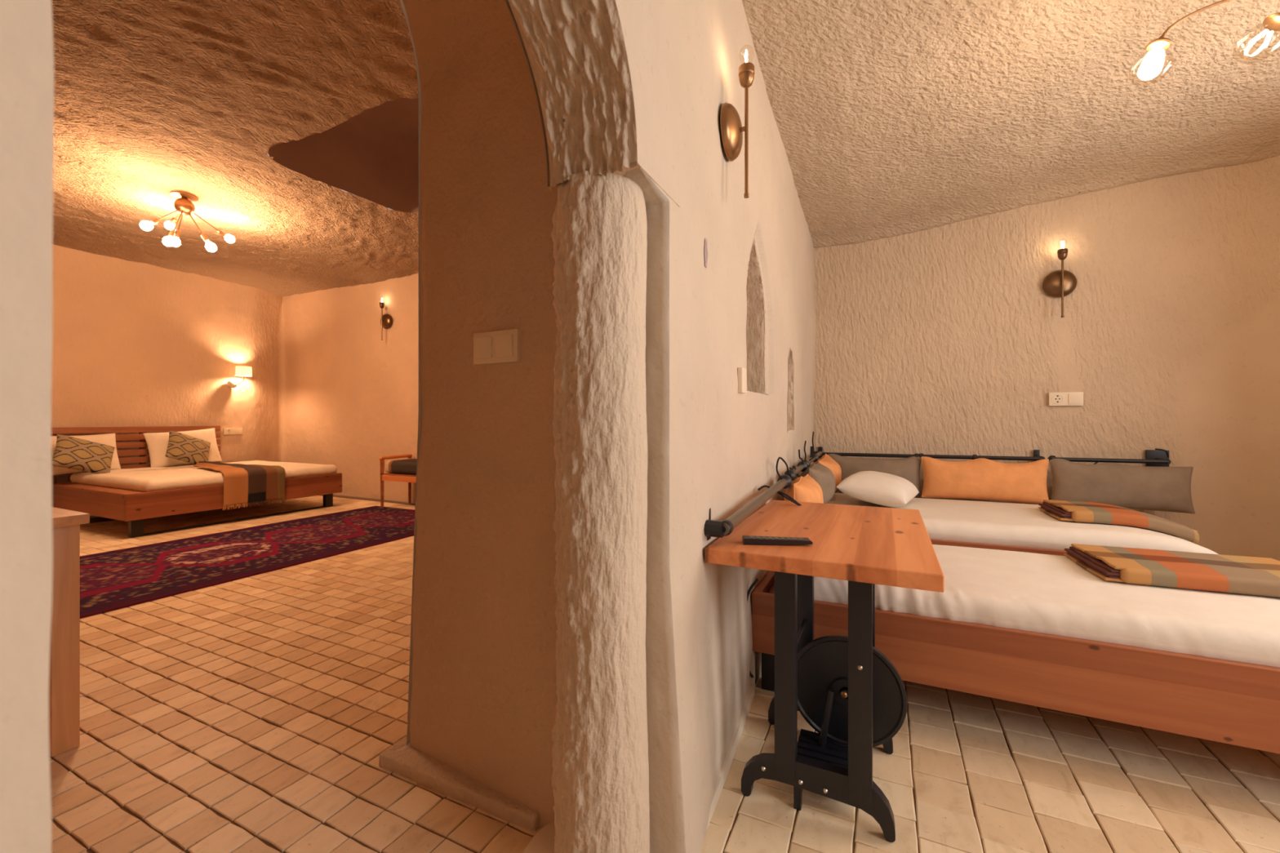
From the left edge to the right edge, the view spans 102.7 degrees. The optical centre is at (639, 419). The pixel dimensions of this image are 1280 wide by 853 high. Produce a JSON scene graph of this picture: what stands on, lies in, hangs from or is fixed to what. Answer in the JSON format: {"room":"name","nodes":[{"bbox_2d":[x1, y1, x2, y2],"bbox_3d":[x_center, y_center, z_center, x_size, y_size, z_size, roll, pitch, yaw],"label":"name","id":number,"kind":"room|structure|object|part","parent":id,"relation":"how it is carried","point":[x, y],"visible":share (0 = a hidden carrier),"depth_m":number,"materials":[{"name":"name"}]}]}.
{"room":"hotel room","nodes":[
{"label":"hotel room","id":0,"kind":"room"},
{"bbox_2d":[51,0,418,296],"bbox_3d":[-3.964,-2.347,4.024,7.780,0.746,6.850,0,0,25],"label":"ceiling","id":1,"kind":"structure","parent":0,"point":[153,99],"depth_m":3.79,"materials":[{"name":"paint"}]},
{"bbox_2d":[139,190,235,252],"bbox_3d":[-4.069,-1.748,4.651,0.520,0.583,0.808,0,0,-31],"label":"lamp","id":2,"kind":"object","parent":1,"relation":"hanging from","point":[184,205],"visible":0.99,"depth_m":4.59,"materials":[{"name":"gold metal"}]},
{"bbox_3d":[-4.071,-1.602,4.232,0.080,0.092,0.094,0,0,25],"label":"bulb","id":3,"kind":"part","parent":2,"relation":"part of","materials":[{"name":"white glass"}]},
{"bbox_2d":[150,218,159,225],"bbox_3d":[-4.080,-1.657,4.300,0.038,0.068,0.071,0,0,-6],"label":"socket","id":4,"kind":"object","parent":2,"relation":"attached to","point":[154,221],"depth_m":4.29,"materials":[{"name":"gold metal"}]},
{"bbox_3d":[-3.975,-1.507,4.317,0.082,0.100,0.081,0,0,25],"label":"bulb","id":5,"kind":"part","parent":2,"relation":"part of","materials":[{"name":"white glass"}]},
{"bbox_3d":[-4.091,-1.778,4.447,0.129,0.206,0.218,0,0,25],"label":"arm","id":6,"kind":"part","parent":2,"relation":"part of","materials":[{"name":"gold metal"}]},
{"bbox_3d":[-4.407,-1.821,4.807,0.106,0.078,0.080,0,0,25],"label":"bulb","id":7,"kind":"part","parent":2,"relation":"part of","materials":[{"name":"white glass"}]},
{"bbox_2d":[168,231,175,238],"bbox_3d":[-3.997,-1.573,4.370,0.038,0.072,0.067,0,0,-22],"label":"socket","id":8,"kind":"object","parent":2,"relation":"attached to","point":[171,233],"depth_m":4.36,"materials":[{"name":"gold metal"}]},
{"bbox_2d":[169,217,177,224],"bbox_3d":[-4.338,-1.844,4.762,0.077,0.051,0.038,0,0,31],"label":"socket","id":9,"kind":"object","parent":2,"relation":"attached to","point":[173,220],"depth_m":4.75,"materials":[{"name":"gold metal"}]},
{"bbox_3d":[-4.321,-1.654,4.762,0.095,0.095,0.079,0,0,25],"label":"bulb","id":10,"kind":"part","parent":2,"relation":"part of","materials":[{"name":"white glass"}]},
{"bbox_2d":[174,229,180,237],"bbox_3d":[-4.271,-1.714,4.728,0.070,0.070,0.038,0,0,33],"label":"socket","id":11,"kind":"object","parent":2,"relation":"attached to","point":[177,232],"depth_m":4.72,"materials":[{"name":"gold metal"}]},
{"bbox_3d":[-4.047,-1.734,4.485,0.166,0.274,0.146,0,0,25],"label":"arm","id":12,"kind":"part","parent":2,"relation":"part of","materials":[{"name":"gold metal"}]},
{"bbox_3d":[-4.195,-1.806,4.676,0.142,0.141,0.010,0,0,34],"label":"arm","id":13,"kind":"part","parent":2,"relation":"part of","materials":[{"name":"gold metal"}]},
{"bbox_3d":[-4.010,-1.764,4.622,0.133,0.205,0.010,0,0,-5],"label":"arm","id":14,"kind":"part","parent":2,"relation":"part of","materials":[{"name":"gold metal"}]},
{"bbox_2d":[200,234,209,242],"bbox_3d":[-3.929,-1.636,4.627,0.064,0.074,0.037,0,0,-6],"label":"socket","id":15,"kind":"object","parent":2,"relation":"attached to","point":[206,239],"depth_m":4.61,"materials":[{"name":"gold metal"}]},
{"bbox_3d":[-4.087,-1.860,4.811,0.010,0.087,0.282,0,0,5],"label":"arm","id":16,"kind":"part","parent":2,"relation":"part of","materials":[{"name":"gold metal"}]},
{"bbox_3d":[-3.880,-1.565,4.631,0.082,0.103,0.078,0,0,25],"label":"bulb","id":17,"kind":"part","parent":2,"relation":"part of","materials":[{"name":"white glass"}]},
{"bbox_2d":[217,229,226,236],"bbox_3d":[-4.073,-1.812,4.982,0.038,0.052,0.077,0,0,6],"label":"socket","id":18,"kind":"object","parent":2,"relation":"attached to","point":[221,233],"depth_m":4.97,"materials":[{"name":"gold metal"}]},
{"bbox_3d":[-4.069,-1.787,5.065,0.080,0.078,0.105,0,0,25],"label":"bulb","id":19,"kind":"part","parent":2,"relation":"part of","materials":[{"name":"white glass"}]},
{"bbox_2d":[51,244,418,515],"bbox_3d":[-3.732,-0.620,4.055,7.603,3.600,6.576,0,0,23],"label":"wall","id":20,"kind":"structure","parent":0,"point":[135,344],"depth_m":7.41,"materials":[{"name":"paint"}]},
{"bbox_2d":[223,427,242,435],"bbox_3d":[-6.084,0.181,7.649,0.023,0.097,0.234,0,0,25],"label":"wall socket","id":21,"kind":"object","parent":20,"relation":"attached to","point":[227,431],"visible":1,"depth_m":7.64,"materials":[{"name":"beige plastic"}]},
{"bbox_2d":[226,365,252,393],"bbox_3d":[-5.952,-0.586,7.612,0.298,0.398,0.201,0,0,-35],"label":"wall lamp","id":22,"kind":"object","parent":20,"relation":"attached to","point":[241,371],"visible":1,"depth_m":7.57,"materials":[{"name":"beige plastic"}]},
{"bbox_3d":[-5.912,-0.715,7.639,0.200,0.140,0.200,0,0,25],"label":"lamp shade","id":23,"kind":"part","parent":22,"relation":"part of","materials":[{"name":"white fabric"}]},
{"bbox_2d":[379,297,391,340],"bbox_3d":[-3.702,-1.447,7.384,0.222,0.628,0.112,0,0,25],"label":"wall sconce","id":24,"kind":"object","parent":20,"relation":"attached to","point":[386,319],"visible":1,"depth_m":7.37,"materials":[{"name":"brown metal"}]},
{"bbox_2d":[379,302,384,308],"bbox_3d":[-3.712,-1.632,7.364,0.066,0.083,0.066,0,0,25],"label":"socket","id":25,"kind":"object","parent":24,"relation":"attached to","point":[381,304],"depth_m":7.34,"materials":[{"name":"brown metal"}]},
{"bbox_3d":[-3.712,-1.365,7.364,0.021,0.464,0.021,0,0,25],"label":"rod","id":26,"kind":"part","parent":24,"relation":"part of","materials":[{"name":"brown metal"}]},
{"bbox_3d":[-3.690,-1.420,7.409,0.222,0.222,0.057,0,0,25],"label":"wall plate","id":27,"kind":"part","parent":24,"relation":"part of","materials":[{"name":"brown metal"}]},
{"bbox_2d":[0,0,815,852],"bbox_3d":[-0.108,-0.615,2.046,1.063,3.610,7.000,0,0,25],"label":"wall","id":28,"kind":"structure","parent":0,"point":[577,654],"depth_m":1.45,"materials":[{"name":"paint"}]},
{"bbox_2d":[378,736,539,831],"bbox_3d":[-0.563,1.169,1.670,0.660,0.069,0.158,0,0,25],"label":"trim","id":29,"kind":"structure","parent":28,"relation":"attached to","point":[406,762],"depth_m":1.61,"materials":[{"name":"paint"}]},
{"bbox_2d":[473,328,520,364],"bbox_3d":[-0.436,-0.218,1.554,0.182,0.096,0.030,0,0,30],"label":"light switch","id":30,"kind":"object","parent":28,"relation":"attached to","point":[500,346],"visible":1,"depth_m":1.54,"materials":[{"name":"beige plastic"}]},
{"bbox_2d":[523,822,555,852],"bbox_3d":[-0.111,1.163,1.336,0.410,0.045,0.410,0,0,25],"label":"trim","id":31,"kind":"structure","parent":28,"relation":"attached to","point":[543,842],"depth_m":1.39,"materials":[{"name":"beige paint"}]},
{"bbox_2d":[706,685,755,829],"bbox_3d":[0.280,1.160,1.756,0.065,0.040,0.974,0,0,23],"label":"baseboard","id":32,"kind":"structure","parent":28,"relation":"attached to","point":[735,740],"depth_m":1.78,"materials":[{"name":"beige paint"}]},
{"bbox_2d":[720,49,754,198],"bbox_3d":[0.358,-1.048,1.813,0.095,0.532,0.188,0,0,25],"label":"wall sconce","id":33,"kind":"object","parent":28,"relation":"attached to","point":[731,128],"visible":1,"depth_m":1.79,"materials":[{"name":"gold metal"}]},
{"bbox_3d":[0.337,-1.025,1.823,0.048,0.188,0.188,0,0,25],"label":"wall plate","id":34,"kind":"part","parent":33,"relation":"part of","materials":[{"name":"gold metal"}]},
{"bbox_3d":[0.363,-1.025,1.810,0.022,0.016,0.016,0,0,25],"label":"stem","id":35,"kind":"part","parent":33,"relation":"part of","materials":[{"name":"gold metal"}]},
{"bbox_2d":[738,62,754,88],"bbox_3d":[0.375,-1.205,1.804,0.056,0.070,0.056,0,0,25],"label":"socket","id":36,"kind":"object","parent":33,"relation":"attached to","point":[746,70],"depth_m":1.78,"materials":[{"name":"gold metal"}]},
{"bbox_3d":[0.375,-0.979,1.804,0.018,0.393,0.018,0,0,25],"label":"rod","id":37,"kind":"part","parent":33,"relation":"part of","materials":[{"name":"gold metal"}]},
{"bbox_2d":[737,367,746,393],"bbox_3d":[0.410,-0.155,2.054,0.018,0.100,0.075,0,0,25],"label":"wall socket","id":38,"kind":"object","parent":28,"relation":"attached to","point":[742,372],"visible":1,"depth_m":2.02,"materials":[{"name":"beige plastic"}]},
{"bbox_2d":[703,457,801,540],"bbox_3d":[0.532,0.299,2.092,0.182,0.230,1.251,0,0,28],"label":"wall rail","id":39,"kind":"object","parent":28,"relation":"attached to","point":[713,528],"visible":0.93,"depth_m":1.83,"materials":[{"name":"brown"}]},
{"bbox_3d":[0.267,0.341,1.610,0.050,0.049,0.048,0,0,25],"label":"knob","id":40,"kind":"part","parent":39,"relation":"part of","materials":[{"name":"black metal"}]},
{"bbox_3d":[0.728,0.314,2.575,0.071,0.070,0.069,0,0,25],"label":"knob","id":41,"kind":"part","parent":39,"relation":"part of","materials":[{"name":"black metal"}]},
{"bbox_2d":[746,578,759,678],"bbox_3d":[0.474,0.885,2.169,0.065,0.418,0.022,0,0,-14],"label":"power cable","id":42,"kind":"object","parent":28,"relation":"attached to","point":[756,580],"visible":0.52,"depth_m":2.17,"materials":[{"name":"black plastic"}]},
{"bbox_2d":[784,431,822,480],"bbox_3d":[1.109,0.258,3.354,0.121,0.341,1.470,0,0,24],"label":"wall rail","id":43,"kind":"object","parent":28,"relation":"attached to","point":[802,466],"visible":0.87,"depth_m":3.13,"materials":[{"name":"brown metal"}]},
{"bbox_3d":[0.797,0.300,2.722,0.063,0.061,0.060,0,0,25],"label":"knob","id":44,"kind":"part","parent":43,"relation":"part of","materials":[{"name":"black metal"}]},
{"bbox_3d":[0.996,0.290,3.138,0.063,0.061,0.060,0,0,25],"label":"knob","id":45,"kind":"part","parent":43,"relation":"part of","materials":[{"name":"black metal"}]},
{"bbox_2d":[783,474,823,503],"bbox_3d":[0.888,0.459,2.767,0.185,0.298,0.527,0,0,25],"label":"cushion","id":46,"kind":"object","parent":43,"relation":"hanging from","point":[802,489],"visible":0.44,"depth_m":2.59,"materials":[{"name":"orange fabric"}]},
{"bbox_3d":[1.045,0.287,3.242,0.059,0.057,0.056,0,0,25],"label":"knob","id":47,"kind":"part","parent":43,"relation":"part of","materials":[{"name":"black metal"}]},
{"bbox_3d":[1.244,0.277,3.658,0.059,0.057,0.056,0,0,25],"label":"knob","id":48,"kind":"part","parent":43,"relation":"part of","materials":[{"name":"black metal"}]},
{"bbox_2d":[800,462,835,503],"bbox_3d":[1.124,0.414,3.242,0.205,0.269,0.487,0,0,25],"label":"cushion","id":49,"kind":"object","parent":43,"relation":"hanging from","point":[820,473],"visible":0.54,"depth_m":3.07,"materials":[{"name":"beige fabric"}]},
{"bbox_2d":[813,453,841,491],"bbox_3d":[1.334,0.406,3.684,0.212,0.286,0.487,0,0,25],"label":"cushion","id":50,"kind":"object","parent":43,"relation":"hanging from","point":[826,460],"visible":0.35,"depth_m":3.54,"materials":[{"name":"orange fabric"}]},
{"bbox_2d":[49,494,1279,852],"bbox_3d":[-2.260,1.240,3.044,11.900,0.119,7.450,0,0,25],"label":"floor","id":51,"kind":"structure","parent":0,"point":[257,713],"depth_m":1.77,"materials":[{"name":"brown tile"}]},
{"bbox_2d":[48,506,89,756],"bbox_3d":[-2.467,0.757,1.592,0.735,0.845,0.850,0,0,25],"label":"cabinet","id":52,"kind":"object","parent":51,"relation":"on","point":[64,644],"visible":0.46,"depth_m":1.81,"materials":[{"name":"brown wood"}]},
{"bbox_2d":[51,426,342,537],"bbox_3d":[-5.475,0.638,6.389,2.085,1.084,2.260,0,0,25],"label":"platform bed","id":53,"kind":"object","parent":51,"relation":"on","point":[133,494],"visible":0.76,"depth_m":5.62,"materials":[{"name":"brown wood"}]},
{"bbox_3d":[-6.825,0.495,5.947,0.030,0.770,0.060,0,0,25],"label":"headboard post","id":54,"kind":"part","parent":53,"relation":"part of","materials":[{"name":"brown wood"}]},
{"bbox_2d":[51,433,115,474],"bbox_3d":[-6.302,0.415,5.811,0.249,0.513,0.622,0,0,16],"label":"throw cushion","id":55,"kind":"object","parent":53,"relation":"on","point":[70,452],"visible":0.95,"depth_m":5.74,"materials":[{"name":"fabric"}]},
{"bbox_2d":[51,433,120,475],"bbox_3d":[-6.535,0.405,6.020,0.190,0.467,0.612,0,0,24],"label":"pillow","id":56,"kind":"object","parent":53,"relation":"on","point":[108,439],"visible":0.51,"depth_m":6.10,"materials":[{"name":"white fabric"}]},
{"bbox_3d":[-5.895,0.864,5.429,1.924,0.263,0.045,0,0,25],"label":"rail","id":57,"kind":"part","parent":53,"relation":"part of","materials":[{"name":"brown wood"}]},
{"bbox_3d":[-5.051,1.060,5.135,0.060,0.240,0.100,0,0,25],"label":"leg","id":58,"kind":"part","parent":53,"relation":"part of","materials":[{"name":"black wood"}]},
{"bbox_3d":[-6.480,0.495,6.670,0.030,0.770,0.060,0,0,25],"label":"headboard post","id":59,"kind":"part","parent":53,"relation":"part of","materials":[{"name":"brown wood"}]},
{"bbox_2d":[143,427,222,467],"bbox_3d":[-6.123,0.385,6.887,0.206,0.519,0.816,0,0,29],"label":"pillow","id":60,"kind":"object","parent":53,"relation":"on","point":[157,442],"visible":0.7,"depth_m":6.67,"materials":[{"name":"white fabric"}]},
{"bbox_2d":[164,430,210,464],"bbox_3d":[-5.885,0.395,6.686,0.244,0.518,0.606,0,0,17],"label":"throw cushion","id":61,"kind":"object","parent":53,"relation":"on","point":[181,446],"visible":0.9,"depth_m":6.59,"materials":[{"name":"fabric"}]},
{"bbox_3d":[-5.359,0.683,6.445,1.896,0.143,2.000,0,0,25],"label":"mattress","id":62,"kind":"part","parent":53,"relation":"part of","materials":[{"name":"white fabric"}]},
{"bbox_3d":[-4.542,0.864,5.978,0.045,0.263,2.200,0,0,25],"label":"foot rail","id":63,"kind":"part","parent":53,"relation":"part of","materials":[{"name":"brown wood"}]},
{"bbox_2d":[193,461,285,510],"bbox_3d":[-4.952,0.775,6.348,1.358,0.475,0.658,0,0,38],"label":"throw blanket","id":64,"kind":"object","parent":53,"relation":"on","point":[242,483],"visible":1,"depth_m":6.01,"materials":[{"name":"fabric"}]},
{"bbox_3d":[-4.208,1.060,6.904,0.060,0.240,0.100,0,0,25],"label":"leg","id":65,"kind":"part","parent":53,"relation":"part of","materials":[{"name":"black wood"}]},
{"bbox_2d":[80,506,414,618],"bbox_3d":[-3.490,1.172,4.855,1.910,0.012,3.660,0,0,25],"label":"rug","id":66,"kind":"object","parent":51,"relation":"on","point":[115,580],"visible":0.84,"depth_m":4.39,"materials":[{"name":"red carpet"}]},
{"bbox_2d":[378,453,417,507],"bbox_3d":[-2.719,0.827,6.653,1.358,0.680,0.513,0,0,25],"label":"armchair","id":67,"kind":"object","parent":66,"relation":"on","point":[404,470],"visible":0.39,"depth_m":6.65,"materials":[{"name":"brown wood"}]},
{"bbox_3d":[-3.392,0.846,6.739,0.048,0.642,0.048,0,0,-20],"label":"leg","id":68,"kind":"part","parent":67,"relation":"part of","materials":[{"name":"brown wood"}]},
{"bbox_3d":[-3.303,0.516,6.926,0.044,0.058,0.502,0,0,25],"label":"armrest","id":69,"kind":"part","parent":67,"relation":"part of","materials":[{"name":"red wood"}]},
{"bbox_3d":[-3.205,0.844,7.131,0.048,0.647,0.048,0,0,-20],"label":"leg","id":70,"kind":"part","parent":67,"relation":"part of","materials":[{"name":"brown wood"}]},
{"bbox_2d":[704,499,944,842],"bbox_3d":[0.704,0.786,1.893,0.632,0.787,1.037,0,0,25],"label":"table","id":71,"kind":"object","parent":51,"relation":"on","point":[845,688],"visible":1,"depth_m":1.55,"materials":[{"name":"red wood"}]},
{"bbox_2d":[742,535,813,545],"bbox_3d":[0.431,0.382,1.611,0.210,0.022,0.044,0,0,5],"label":"remote control","id":72,"kind":"object","parent":71,"relation":"on","point":[746,540],"visible":1,"depth_m":1.59,"materials":[{"name":"black plastic"}]},
{"bbox_3d":[0.446,0.764,1.563,0.062,0.652,0.044,0,0,25],"label":"leg","id":73,"kind":"part","parent":71,"relation":"part of","materials":[{"name":"black metal"}]},
{"bbox_3d":[0.624,0.764,1.938,0.062,0.652,0.044,0,0,25],"label":"leg","id":74,"kind":"part","parent":71,"relation":"part of","materials":[{"name":"black metal"}]},
{"bbox_3d":[0.639,1.030,1.756,0.057,0.199,0.022,0,0,-8],"label":"treadle rod","id":75,"kind":"part","parent":71,"relation":"part of","materials":[{"name":"black metal"}]},
{"bbox_3d":[0.634,0.764,1.474,0.064,0.652,0.044,0,0,25],"label":"leg","id":76,"kind":"part","parent":71,"relation":"part of","materials":[{"name":"black metal"}]},
{"bbox_3d":[0.813,0.764,1.848,0.064,0.652,0.044,0,0,25],"label":"leg","id":77,"kind":"part","parent":71,"relation":"part of","materials":[{"name":"black metal"}]},
{"bbox_2d":[751,544,1279,754],"bbox_3d":[1.585,0.915,2.224,1.975,0.529,0.980,0,0,25],"label":"daybed","id":78,"kind":"object","parent":51,"relation":"on","point":[1046,631],"visible":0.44,"depth_m":1.79,"materials":[{"name":"brown wood"}]},
{"bbox_3d":[0.709,0.875,2.642,0.035,0.250,0.910,0,0,25],"label":"rail","id":79,"kind":"part","parent":78,"relation":"part of","materials":[{"name":"brown wood"}]},
{"bbox_3d":[0.569,1.060,2.249,0.060,0.240,0.050,0,0,25],"label":"leg","id":80,"kind":"part","parent":78,"relation":"part of","materials":[{"name":"black metal"}]},
{"bbox_3d":[1.605,0.724,2.203,1.860,0.148,0.921,0,0,25],"label":"mattress","id":81,"kind":"part","parent":78,"relation":"part of","materials":[{"name":"white fabric"}]},
{"bbox_2d":[1063,543,1279,597],"bbox_3d":[2.275,0.617,2.113,0.723,0.075,0.436,0,0,21],"label":"folded blanket","id":82,"kind":"object","parent":78,"relation":"on","point":[1241,575],"visible":1,"depth_m":2.04,"materials":[{"name":"fabric"}]},
{"bbox_2d":[826,493,1217,555],"bbox_3d":[2.039,0.868,3.177,1.975,0.623,0.990,0,0,25],"label":"daybed","id":83,"kind":"object","parent":51,"relation":"on","point":[1009,526],"visible":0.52,"depth_m":2.74,"materials":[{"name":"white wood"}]},
{"bbox_2d":[836,471,919,506],"bbox_3d":[1.574,0.450,3.370,0.394,0.200,0.580,0,0,35],"label":"pillow","id":84,"kind":"object","parent":83,"relation":"on","point":[884,489],"visible":1,"depth_m":3.18,"materials":[{"name":"white fabric"}]},
{"bbox_3d":[1.833,0.789,2.746,1.975,0.242,0.035,0,0,25],"label":"rail","id":85,"kind":"part","parent":83,"relation":"part of","materials":[{"name":"brown wood"}]},
{"bbox_2d":[1038,499,1199,543],"bbox_3d":[2.620,0.553,2.852,0.563,0.141,0.416,0,0,23],"label":"folded blanket","id":86,"kind":"object","parent":83,"relation":"on","point":[1063,510],"visible":1,"depth_m":2.71,"materials":[{"name":"fabric"}]},
{"bbox_2d":[742,0,1279,248],"bbox_3d":[1.430,-1.763,0.814,3.120,0.736,6.300,0,0,25],"label":"ceiling","id":87,"kind":"structure","parent":0,"point":[893,117],"depth_m":2.54,"materials":[{"name":"paint"}]},
{"bbox_2d":[1140,0,1279,75],"bbox_3d":[2.217,-1.473,1.601,1.043,0.585,0.867,0,0,25],"label":"ceiling lamp","id":88,"kind":"object","parent":87,"relation":"attached to","point":[1153,61],"visible":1,"depth_m":1.77,"materials":[{"name":"gold metal"}]},
{"bbox_2d":[1145,35,1172,51],"bbox_3d":[1.816,-1.317,1.793,0.065,0.043,0.068,0,0,25],"label":"socket","id":89,"kind":"object","parent":88,"relation":"attached to","point":[1162,42],"depth_m":1.78,"materials":[{"name":"gold metal"}]},
{"bbox_3d":[2.066,-1.371,1.674,0.553,0.096,0.010,0,0,25],"label":"arm","id":90,"kind":"part","parent":88,"relation":"part of","materials":[{"name":"gold metal"}]},
{"bbox_2d":[1262,12,1279,31],"bbox_3d":[2.075,-1.296,1.668,0.056,0.049,0.067,0,0,25],"label":"socket","id":91,"kind":"object","parent":88,"relation":"attached to","point":[1271,23],"depth_m":1.67,"materials":[{"name":"gold metal"}]},
{"bbox_2d":[813,155,1279,560],"bbox_3d":[2.799,-0.420,3.393,1.045,3.200,3.227,0,0,-41],"label":"wall","id":92,"kind":"structure","parent":0,"point":[948,339],"depth_m":3.46,"materials":[{"name":"paint"}]},
{"bbox_2d":[817,446,919,457],"bbox_3d":[1.752,0.271,3.966,0.723,0.090,0.158,0,0,25],"label":"wall rail","id":93,"kind":"object","parent":92,"relation":"attached to","point":[820,448],"visible":0.73,"depth_m":3.89,"materials":[{"name":"black metal"}]},
{"bbox_2d":[827,453,921,495],"bbox_3d":[1.758,0.414,3.860,0.647,0.285,0.131,0,0,29],"label":"cushion","id":94,"kind":"object","parent":93,"relation":"hanging from","point":[908,468],"visible":0.55,"depth_m":3.79,"materials":[{"name":"beige fabric"}]},
{"bbox_2d":[918,449,1044,461],"bbox_3d":[2.407,0.269,3.653,0.751,0.111,0.160,0,0,25],"label":"wall rail","id":95,"kind":"object","parent":92,"relation":"attached to","point":[1037,456],"visible":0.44,"depth_m":3.57,"materials":[{"name":"black metal"}]},
{"bbox_3d":[2.361,0.270,3.611,0.040,0.042,0.041,0,0,25],"label":"knob","id":96,"kind":"part","parent":95,"relation":"part of","materials":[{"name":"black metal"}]},
{"bbox_2d":[920,456,1048,503],"bbox_3d":[2.357,0.413,3.521,0.742,0.298,0.144,0,0,25],"label":"cushion","id":97,"kind":"object","parent":95,"relation":"hanging from","point":[980,478],"visible":0.96,"depth_m":3.47,"materials":[{"name":"orange fabric"}]},
{"bbox_2d":[1042,240,1077,317],"bbox_3d":[2.856,-0.951,3.468,0.188,0.532,0.095,0,0,25],"label":"wall sconce","id":98,"kind":"object","parent":92,"relation":"attached to","point":[1058,283],"visible":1,"depth_m":3.47,"materials":[{"name":"brown metal"}]},
{"bbox_3d":[2.866,-0.928,3.489,0.188,0.188,0.048,0,0,25],"label":"wall plate","id":99,"kind":"part","parent":98,"relation":"part of","materials":[{"name":"brown metal"}]},
{"bbox_2d":[1057,248,1067,260],"bbox_3d":[2.848,-1.108,3.450,0.056,0.070,0.056,0,0,25],"label":"socket","id":100,"kind":"object","parent":98,"relation":"attached to","point":[1062,254],"depth_m":3.43,"materials":[{"name":"brown metal"}]},
{"bbox_3d":[2.848,-0.881,3.450,0.018,0.393,0.018,0,0,25],"label":"rod","id":101,"kind":"part","parent":98,"relation":"part of","materials":[{"name":"brown metal"}]},
{"bbox_2d":[1048,391,1083,405],"bbox_3d":[2.904,-0.138,3.492,0.185,0.092,0.023,0,0,25],"label":"wall socket","id":102,"kind":"object","parent":92,"relation":"attached to","point":[1064,398],"visible":1,"depth_m":3.49,"materials":[{"name":"beige plastic"}]},
{"bbox_2d":[1051,394,1063,404],"bbox_3d":[2.860,-0.138,3.506,0.068,0.068,0.004,0,0,25],"label":"outlet","id":103,"kind":"object","parent":102,"relation":"attached to","point":[1055,398],"depth_m":3.51,"materials":[{"name":"beige plastic"}]},
{"bbox_2d":[1047,448,1170,466],"bbox_3d":[3.045,0.250,3.328,0.649,0.138,0.197,0,0,25],"label":"wall rail","id":104,"kind":"object","parent":92,"relation":"attached to","point":[1157,457],"visible":0.84,"depth_m":3.28,"materials":[{"name":"black metal"}]},
{"bbox_3d":[2.757,0.268,3.422,0.048,0.050,0.049,0,0,25],"label":"knob","id":105,"kind":"part","parent":104,"relation":"part of","materials":[{"name":"black metal"}]},
{"bbox_2d":[1048,458,1195,514],"bbox_3d":[3.015,0.414,3.219,0.697,0.309,0.144,0,0,24],"label":"cushion","id":106,"kind":"object","parent":104,"relation":"hanging from","point":[1166,489],"visible":0.91,"depth_m":3.17,"materials":[{"name":"beige fabric"}]}
]}

